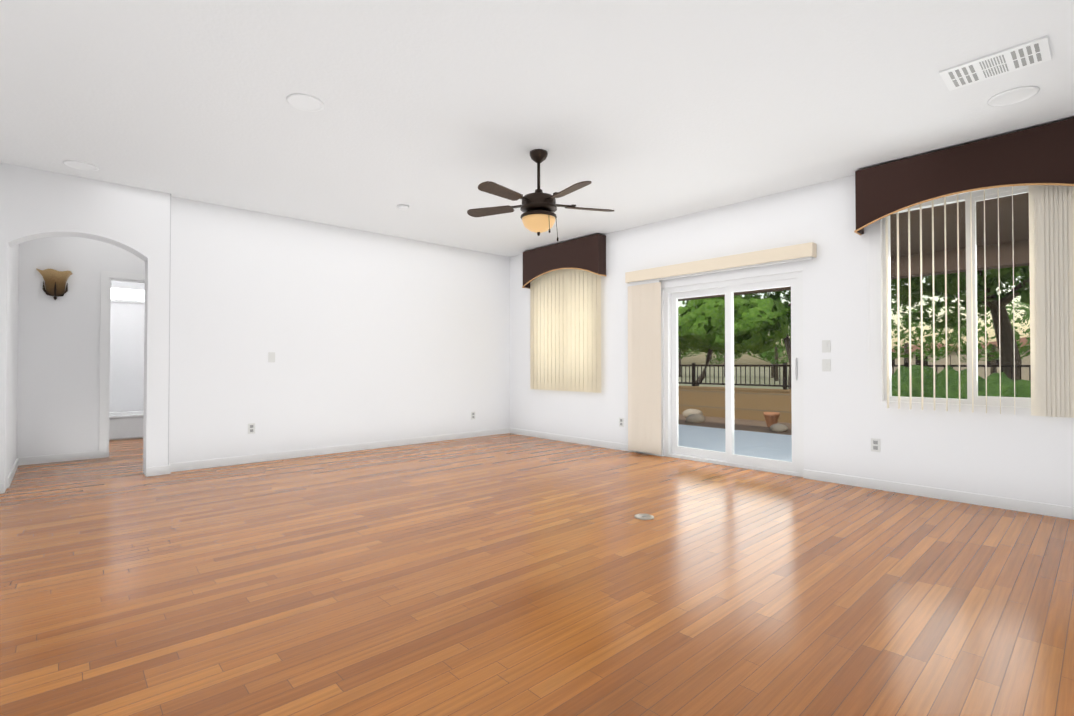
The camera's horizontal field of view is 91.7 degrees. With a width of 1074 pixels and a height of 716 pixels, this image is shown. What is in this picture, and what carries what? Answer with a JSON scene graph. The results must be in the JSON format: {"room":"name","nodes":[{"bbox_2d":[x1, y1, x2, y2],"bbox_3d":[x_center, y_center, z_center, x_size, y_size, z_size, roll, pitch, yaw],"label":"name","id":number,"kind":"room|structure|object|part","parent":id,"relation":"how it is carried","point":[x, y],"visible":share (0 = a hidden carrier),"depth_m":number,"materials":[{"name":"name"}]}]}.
{"room":"empty living room","nodes":[
{"label":"empty living room","id":0,"kind":"room"},
{"bbox_2d":[7,244,18,476],"bbox_3d":[-6.147,-0.241,6.100,0.150,2.850,3.940,1,-1,-42],"label":"wall","id":1,"kind":"structure","parent":0,"point":[13,357],"depth_m":5.15,"materials":[{"name":"white paint"}]},
{"bbox_2d":[4,458,19,491],"bbox_3d":[-5.226,1.130,5.197,0.014,0.085,1.390,1,-1,-42],"label":"baseboard","id":2,"kind":"structure","parent":1,"relation":"attached to","point":[17,462],"depth_m":5.03,"materials":[{"name":"white paint"}]},
{"bbox_2d":[17,237,144,457],"bbox_3d":[-5.093,-0.238,6.359,1.755,2.850,0.120,1,-1,-42],"label":"wall","id":3,"kind":"structure","parent":0,"point":[58,391],"depth_m":5.96,"materials":[{"name":"white paint"}]},
{"bbox_2d":[36,269,71,299],"bbox_3d":[-5.434,-0.825,5.873,0.314,0.338,0.147,1,-1,-42],"label":"light","id":4,"kind":"object","parent":3,"relation":"attached to","point":[55,283],"visible":1,"depth_m":5.86,"materials":[{"name":"beige glass"}]},
{"bbox_2d":[20,451,98,464],"bbox_3d":[-5.431,1.139,5.942,0.665,0.085,0.014,1,-1,-42],"label":"baseboard","id":5,"kind":"structure","parent":3,"relation":"attached to","point":[93,454],"depth_m":5.92,"materials":[{"name":"white paint"}]},
{"bbox_2d":[99,270,144,457],"bbox_3d":[-4.871,0.077,6.546,0.960,2.225,0.138,1,-1,-42],"label":"door frame","id":6,"kind":"structure","parent":3,"relation":"attached to","point":[107,277],"depth_m":6.21,"materials":[{"name":"white paint"}]},
{"bbox_2d":[0,163,169,490],"bbox_3d":[-4.826,-0.261,4.469,2.730,2.850,0.250,1,-1,-42],"label":"wall","id":7,"kind":"structure","parent":0,"point":[39,204],"depth_m":4.99,"materials":[{"name":"white paint"}]},
{"bbox_2d":[168,194,170,464],"bbox_3d":[-3.736,-0.294,5.295,0.007,2.765,0.002,1,-1,-42],"label":"trim","id":8,"kind":"structure","parent":7,"relation":"attached to","point":[169,329],"depth_m":5.29,"materials":[{"name":"grey paint"}]},
{"bbox_2d":[109,281,144,411],"bbox_3d":[-6.823,-0.215,8.252,1.755,2.850,0.150,1,-1,-42],"label":"wall","id":9,"kind":"structure","parent":0,"point":[126,356],"depth_m":8.37,"materials":[{"name":"white paint"}]},
{"bbox_2d":[111,285,144,303],"bbox_3d":[-6.553,-1.018,8.386,0.950,0.260,0.029,1,-1,-42],"label":"transom","id":10,"kind":"object","parent":9,"relation":"attached to","point":[126,294],"visible":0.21,"depth_m":8.37,"materials":[{"name":"white glass"}]},
{"bbox_3d":[-6.558,-1.018,8.391,0.870,0.180,0.008,1,-1,-42],"label":"pane","id":11,"kind":"part","parent":10,"relation":"part of","materials":[{"name":"white glass"}]},
{"bbox_2d":[169,196,509,463],"bbox_3d":[-2.098,-0.230,7.029,4.750,2.850,0.150,1,-1,-42],"label":"wall","id":12,"kind":"structure","parent":0,"point":[366,337],"depth_m":6.42,"materials":[{"name":"white paint"}]},
{"bbox_2d":[248,423,254,433],"bbox_3d":[-3.223,0.796,5.882,0.072,0.116,0.008,1,-1,-42],"label":"electrical outlet","id":13,"kind":"object","parent":12,"relation":"attached to","point":[251,428],"visible":1,"depth_m":5.88,"materials":[{"name":"white plastic"}]},
{"bbox_2d":[268,352,274,361],"bbox_3d":[-3.070,-0.007,6.029,0.072,0.116,0.012,1,-1,-42],"label":"light switch","id":14,"kind":"object","parent":12,"relation":"attached to","point":[271,356],"visible":1,"depth_m":6.03,"materials":[{"name":"white plastic"}]},
{"bbox_2d":[164,428,511,474],"bbox_3d":[-2.108,1.151,6.874,4.550,0.085,0.040,1,-1,-42],"label":"baseboard","id":15,"kind":"structure","parent":12,"relation":"attached to","point":[182,466],"depth_m":6.37,"materials":[{"name":"white paint"}]},
{"bbox_2d":[0,433,1073,715],"bbox_3d":[-2.072,1.229,4.922,7.430,0.120,11.450,1,-1,-42],"label":"floor","id":16,"kind":"structure","parent":0,"point":[508,575],"depth_m":2.54,"materials":[{"name":"laminate"}]},
{"bbox_2d":[109,410,143,440],"bbox_3d":[-6.482,1.026,7.864,1.695,0.360,0.820,1,-1,-42],"label":"tub","id":17,"kind":"object","parent":16,"relation":"on","point":[125,425],"visible":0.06,"depth_m":7.72,"materials":[{"name":"white ceramic"}]},
{"bbox_2d":[634,514,653,519],"bbox_3d":[0.778,1.151,3.782,0.140,0.008,0.140,1,-1,-42],"label":"electrical outlet cover","id":18,"kind":"object","parent":16,"relation":"on","point":[644,516],"visible":1,"depth_m":3.77,"materials":[{"name":"silver metal"}]},
{"bbox_2d":[0,0,1073,256],"bbox_3d":[-2.054,-1.740,4.975,7.480,0.120,11.450,1,-1,-42],"label":"ceiling","id":19,"kind":"structure","parent":0,"point":[432,114],"depth_m":3.42,"materials":[{"name":"white paint"}]},
{"bbox_2d":[63,160,98,170],"bbox_3d":[-3.987,-1.680,4.555,0.240,0.010,0.240,1,-1,-42],"label":"recessed light","id":20,"kind":"object","parent":19,"relation":"in","point":[80,165],"visible":1,"depth_m":4.55,"materials":[{"name":"white paint"}]},
{"bbox_2d":[286,93,323,111],"bbox_3d":[-1.538,-1.694,3.461,0.230,0.010,0.230,1,-1,-42],"label":"recessed light","id":21,"kind":"object","parent":19,"relation":"in","point":[306,102],"visible":1,"depth_m":3.46,"materials":[{"name":"white paint"}]},
{"bbox_2d":[397,204,408,209],"bbox_3d":[-1.471,-1.654,5.730,0.130,0.034,0.130,1,-1,-42],"label":"smoke detector","id":22,"kind":"object","parent":19,"relation":"attached to","point":[402,207],"visible":1,"depth_m":5.69,"materials":[{"name":"white paint"}]},
{"bbox_2d":[467,149,613,240],"bbox_3d":[0.006,-1.321,4.239,1.243,0.734,1.252,1,-1,-42],"label":"fan","id":23,"kind":"object","parent":19,"relation":"hanging from","point":[538,207],"visible":1,"depth_m":4.18,"materials":[{"name":"black metal"}]},
{"bbox_3d":[0.014,-1.090,4.276,0.276,0.118,0.276,1,-1,-42],"label":"lamp shade","id":24,"kind":"part","parent":23,"relation":"part of","materials":[{"name":"orange glass"}]},
{"bbox_2d":[939,35,1051,90],"bbox_3d":[2.654,-1.697,3.025,0.300,0.013,0.460,1,-1,-42],"label":"ceiling vent","id":25,"kind":"object","parent":19,"relation":"in","point":[1016,57],"visible":1,"depth_m":3.00,"materials":[{"name":"white paint"}]},
{"bbox_2d":[987,86,1039,106],"bbox_3d":[3.087,-1.694,3.380,0.250,0.010,0.250,1,-1,-42],"label":"recessed light","id":26,"kind":"object","parent":19,"relation":"in","point":[1013,96],"visible":1,"depth_m":3.37,"materials":[{"name":"white paint"}]},
{"bbox_2d":[510,175,1073,506],"bbox_3d":[0.633,-0.225,7.412,0.200,2.850,11.450,1,-1,-42],"label":"wall","id":27,"kind":"structure","parent":0,"point":[1023,454],"depth_m":4.92,"materials":[{"name":"white paint"}]},
{"bbox_2d":[522,234,606,288],"bbox_3d":[0.347,-1.356,7.462,0.170,0.547,1.544,1,-1,-42],"label":"valance","id":28,"kind":"object","parent":27,"relation":"attached to","point":[587,253],"visible":1,"depth_m":7.25,"materials":[{"name":"brown fabric"}]},
{"bbox_2d":[530,269,600,392],"bbox_3d":[0.375,-0.450,7.468,0.040,1.840,1.429,1,-1,-42],"label":"window blind","id":29,"kind":"object","parent":27,"relation":"attached to","point":[565,332],"visible":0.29,"depth_m":7.42,"materials":[{"name":"beige fabric"}]},
{"bbox_2d":[512,428,662,455],"bbox_3d":[0.546,1.156,7.332,0.014,0.085,2.865,1,-1,-42],"label":"baseboard","id":30,"kind":"structure","parent":27,"relation":"attached to","point":[618,446],"depth_m":7.30,"materials":[{"name":"white paint"}]},
{"bbox_2d":[619,418,623,426],"bbox_3d":[1.093,0.832,6.742,0.008,0.116,0.072,1,-1,-42],"label":"electrical outlet","id":31,"kind":"object","parent":27,"relation":"attached to","point":[621,422],"visible":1,"depth_m":6.74,"materials":[{"name":"white plastic"}]},
{"bbox_2d":[628,256,811,454],"bbox_3d":[1.893,0.093,5.804,0.040,2.125,2.203,1,-1,-42],"label":"door blind","id":32,"kind":"object","parent":27,"relation":"attached to","point":[644,365],"visible":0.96,"depth_m":6.40,"materials":[{"name":"beige fabric"}]},
{"bbox_2d":[625,242,816,282],"bbox_3d":[1.904,-1.025,5.799,0.108,0.130,2.220,1,-1,-42],"label":"valance","id":33,"kind":"object","parent":27,"relation":"attached to","point":[775,254],"visible":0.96,"depth_m":5.57,"materials":[{"name":"beige"}]},
{"bbox_2d":[664,271,803,476],"bbox_3d":[2.118,0.164,5.747,0.148,2.030,1.615,1,-1,-42],"label":"door","id":34,"kind":"structure","parent":27,"relation":"in","point":[728,456],"depth_m":5.71,"materials":[{"name":"white plastic"}]},
{"bbox_3d":[2.128,0.167,5.756,0.056,1.771,1.351,1,-1,-42],"label":"glass","id":35,"kind":"part","parent":34,"relation":"part of","materials":[{"name":"clear glass"}]},
{"bbox_3d":[2.566,0.113,5.181,0.045,0.220,0.025,1,-1,-42],"label":"handle","id":36,"kind":"part","parent":34,"relation":"part of","materials":[{"name":"white plastic"}]},
{"bbox_2d":[822,340,830,352],"bbox_3d":[2.744,-0.110,4.943,0.012,0.116,0.072,1,-1,-42],"label":"light switch","id":37,"kind":"object","parent":27,"relation":"attached to","point":[826,346],"visible":1,"depth_m":4.94,"materials":[{"name":"white plastic"}]},
{"bbox_2d":[822,359,830,370],"bbox_3d":[2.744,0.070,4.941,0.012,0.116,0.072,1,-1,-42],"label":"light switch","id":38,"kind":"object","parent":27,"relation":"attached to","point":[826,364],"visible":1,"depth_m":4.94,"materials":[{"name":"white plastic"}]},
{"bbox_2d":[871,438,879,451],"bbox_3d":[3.015,0.776,4.639,0.008,0.116,0.072,1,-1,-42],"label":"electrical outlet","id":39,"kind":"object","parent":27,"relation":"attached to","point":[875,445],"visible":1,"depth_m":4.64,"materials":[{"name":"white plastic"}]},
{"bbox_2d":[803,469,1073,519],"bbox_3d":[3.458,1.117,4.145,0.014,0.085,2.540,1,-1,-42],"label":"baseboard","id":40,"kind":"structure","parent":27,"relation":"attached to","point":[1060,511],"depth_m":4.24,"materials":[{"name":"white paint"}]},
{"bbox_2d":[882,185,1030,406],"bbox_3d":[3.530,-0.479,4.230,0.070,1.720,1.220,1,-1,-42],"label":"window","id":41,"kind":"structure","parent":27,"relation":"in","point":[991,193],"depth_m":4.22,"materials":[{"name":"white plastic"}]},
{"bbox_2d":[867,185,1073,417],"bbox_3d":[3.415,-0.490,4.141,0.086,1.840,1.364,1,-1,-42],"label":"window blind","id":42,"kind":"object","parent":41,"relation":"attached to","point":[1051,241],"visible":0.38,"depth_m":3.81,"materials":[{"name":"white plastic"}]},
{"bbox_2d":[882,401,1030,407],"bbox_3d":[3.484,0.378,4.177,0.055,0.004,1.220,1,-1,-42],"label":"window sill","id":43,"kind":"structure","parent":27,"relation":"attached to","point":[958,404],"depth_m":4.22,"materials":[{"name":"white paint"}]},
{"bbox_2d":[854,118,1073,234],"bbox_3d":[3.399,-1.397,4.122,0.170,0.547,1.544,1,-1,-42],"label":"valance","id":44,"kind":"object","parent":27,"relation":"attached to","point":[1042,155],"visible":1,"depth_m":4.05,"materials":[{"name":"brown fabric"}]},
{"label":"outside","id":45,"kind":"structure","parent":0,"visible":0},
{"bbox_2d":[678,414,791,434],"bbox_3d":[84.507,2.738,104.175,254.220,0.200,280.000,1,-1,-42],"label":"ground","id":46,"kind":"structure","parent":45,"point":[757,426],"depth_m":11.78,"materials":[{"name":"brown soil"}]},
{"bbox_2d":[682,409,701,415],"bbox_3d":[3.990,1.437,13.239,0.489,0.280,0.551,-1,-1,42],"label":"boulder","id":47,"kind":"object","parent":46,"relation":"on","point":[692,410],"depth_m":13.10,"materials":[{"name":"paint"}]},
{"bbox_2d":[684,412,704,422],"bbox_3d":[3.711,1.435,12.206,0.400,0.245,0.495,0,-1,30],"label":"boulder","id":48,"kind":"object","parent":46,"relation":"on","point":[692,413],"depth_m":12.08,"materials":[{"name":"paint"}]},
{"bbox_2d":[678,295,789,385],"bbox_3d":[5.615,-0.398,15.740,2.812,4.017,3.675,1,-1,-42],"label":"tree","id":49,"kind":"object","parent":46,"relation":"on","point":[692,319],"depth_m":15.00,"materials":[{"name":"green plant"}]},
{"bbox_2d":[678,388,791,422],"bbox_3d":[5.299,1.157,12.844,0.200,0.720,40.000,1,-1,-42],"label":"wall","id":50,"kind":"structure","parent":46,"relation":"on","point":[749,401],"depth_m":12.95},
{"bbox_2d":[555,382,790,391],"bbox_3d":[5.299,0.772,12.849,0.240,0.050,40.000,1,-1,-42],"label":"wall cap","id":51,"kind":"object","parent":50,"relation":"on","point":[753,389],"depth_m":12.92,"materials":[{"name":"brown concrete"}]},
{"bbox_2d":[555,362,1030,389],"bbox_3d":[5.311,0.431,12.840,0.070,0.630,40.035,1,-1,-42],"label":"railing fence","id":52,"kind":"object","parent":51,"relation":"on","point":[694,383],"depth_m":12.66,"materials":[{"name":"grey metal"}]},
{"bbox_2d":[741,290,790,388],"bbox_3d":[8.374,-1.144,18.307,3.209,5.554,4.303,1,-1,-42],"label":"tree","id":53,"kind":"object","parent":46,"relation":"on","point":[787,298],"depth_m":17.83,"materials":[{"name":"green plant"}]},
{"bbox_2d":[763,412,779,426],"bbox_3d":[5.088,1.340,11.294,0.330,0.315,0.330,1,-1,-42],"label":"pot","id":54,"kind":"object","parent":46,"relation":"on","point":[769,418],"depth_m":11.19,"materials":[{"name":"ceramic"}]},
{"bbox_2d":[770,423,787,431],"bbox_3d":[4.928,1.433,10.589,0.345,0.205,0.363,0,-1,18],"label":"boulder","id":55,"kind":"object","parent":46,"relation":"on","point":[775,428],"depth_m":10.48,"materials":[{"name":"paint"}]},
{"bbox_2d":[555,296,1029,380],"bbox_3d":[20.623,-1.307,46.899,17.278,6.483,71.282,1,-1,-42],"label":"trees","id":56,"kind":"object","parent":46,"relation":"on","point":[769,356],"depth_m":33.92,"materials":[{"name":"green plant"}]},
{"bbox_2d":[891,343,957,374],"bbox_3d":[50.313,0.096,66.185,13.000,4.150,12.000,1,-1,-42],"label":"bush","id":57,"kind":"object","parent":46,"relation":"on","point":[939,362],"depth_m":62.39,"materials":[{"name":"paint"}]},
{"bbox_2d":[891,266,1029,379],"bbox_3d":[11.697,-2.144,12.013,6.396,7.391,10.762,1,-1,-42],"label":"tree","id":58,"kind":"object","parent":46,"relation":"on","point":[1020,289],"depth_m":12.66,"materials":[{"name":"green plant"}]},
{"bbox_2d":[892,365,1030,398],"bbox_3d":[8.436,0.872,8.046,1.356,1.546,7.024,1,-1,-42],"label":"hedge","id":59,"kind":"object","parent":46,"relation":"on","point":[940,391],"depth_m":8.99,"materials":[{"name":"green plant"}]},
{"bbox_2d":[951,337,1030,379],"bbox_3d":[48.747,-0.138,47.146,13.000,4.150,17.000,1,-1,-42],"label":"bush","id":60,"kind":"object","parent":46,"relation":"on","point":[1024,370],"depth_m":47.26,"materials":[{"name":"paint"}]},
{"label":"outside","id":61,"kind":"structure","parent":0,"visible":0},
{"bbox_2d":[678,424,791,461],"bbox_3d":[3.124,1.361,7.128,3.120,0.270,12.500,1,-1,-42],"label":"patio slab","id":62,"kind":"object","parent":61,"point":[705,441],"depth_m":7.69,"materials":[{"name":"concrete"}]},
{"bbox_2d":[583,193,1028,310],"bbox_3d":[3.216,-0.187,7.231,3.370,2.830,12.900,1,-1,-42],"label":"roof","id":63,"kind":"structure","parent":62,"relation":"on","point":[1005,257],"depth_m":6.30,"materials":[{"name":"brown paint"}]},
{"bbox_2d":[555,367,1028,388],"bbox_3d":[87.984,2.671,107.354,244.800,0.012,280.000,1,-1,-42],"label":"ground","id":64,"kind":"structure","parent":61,"point":[742,375],"depth_m":57.96,"materials":[{"name":"beige soil"}]}
]}

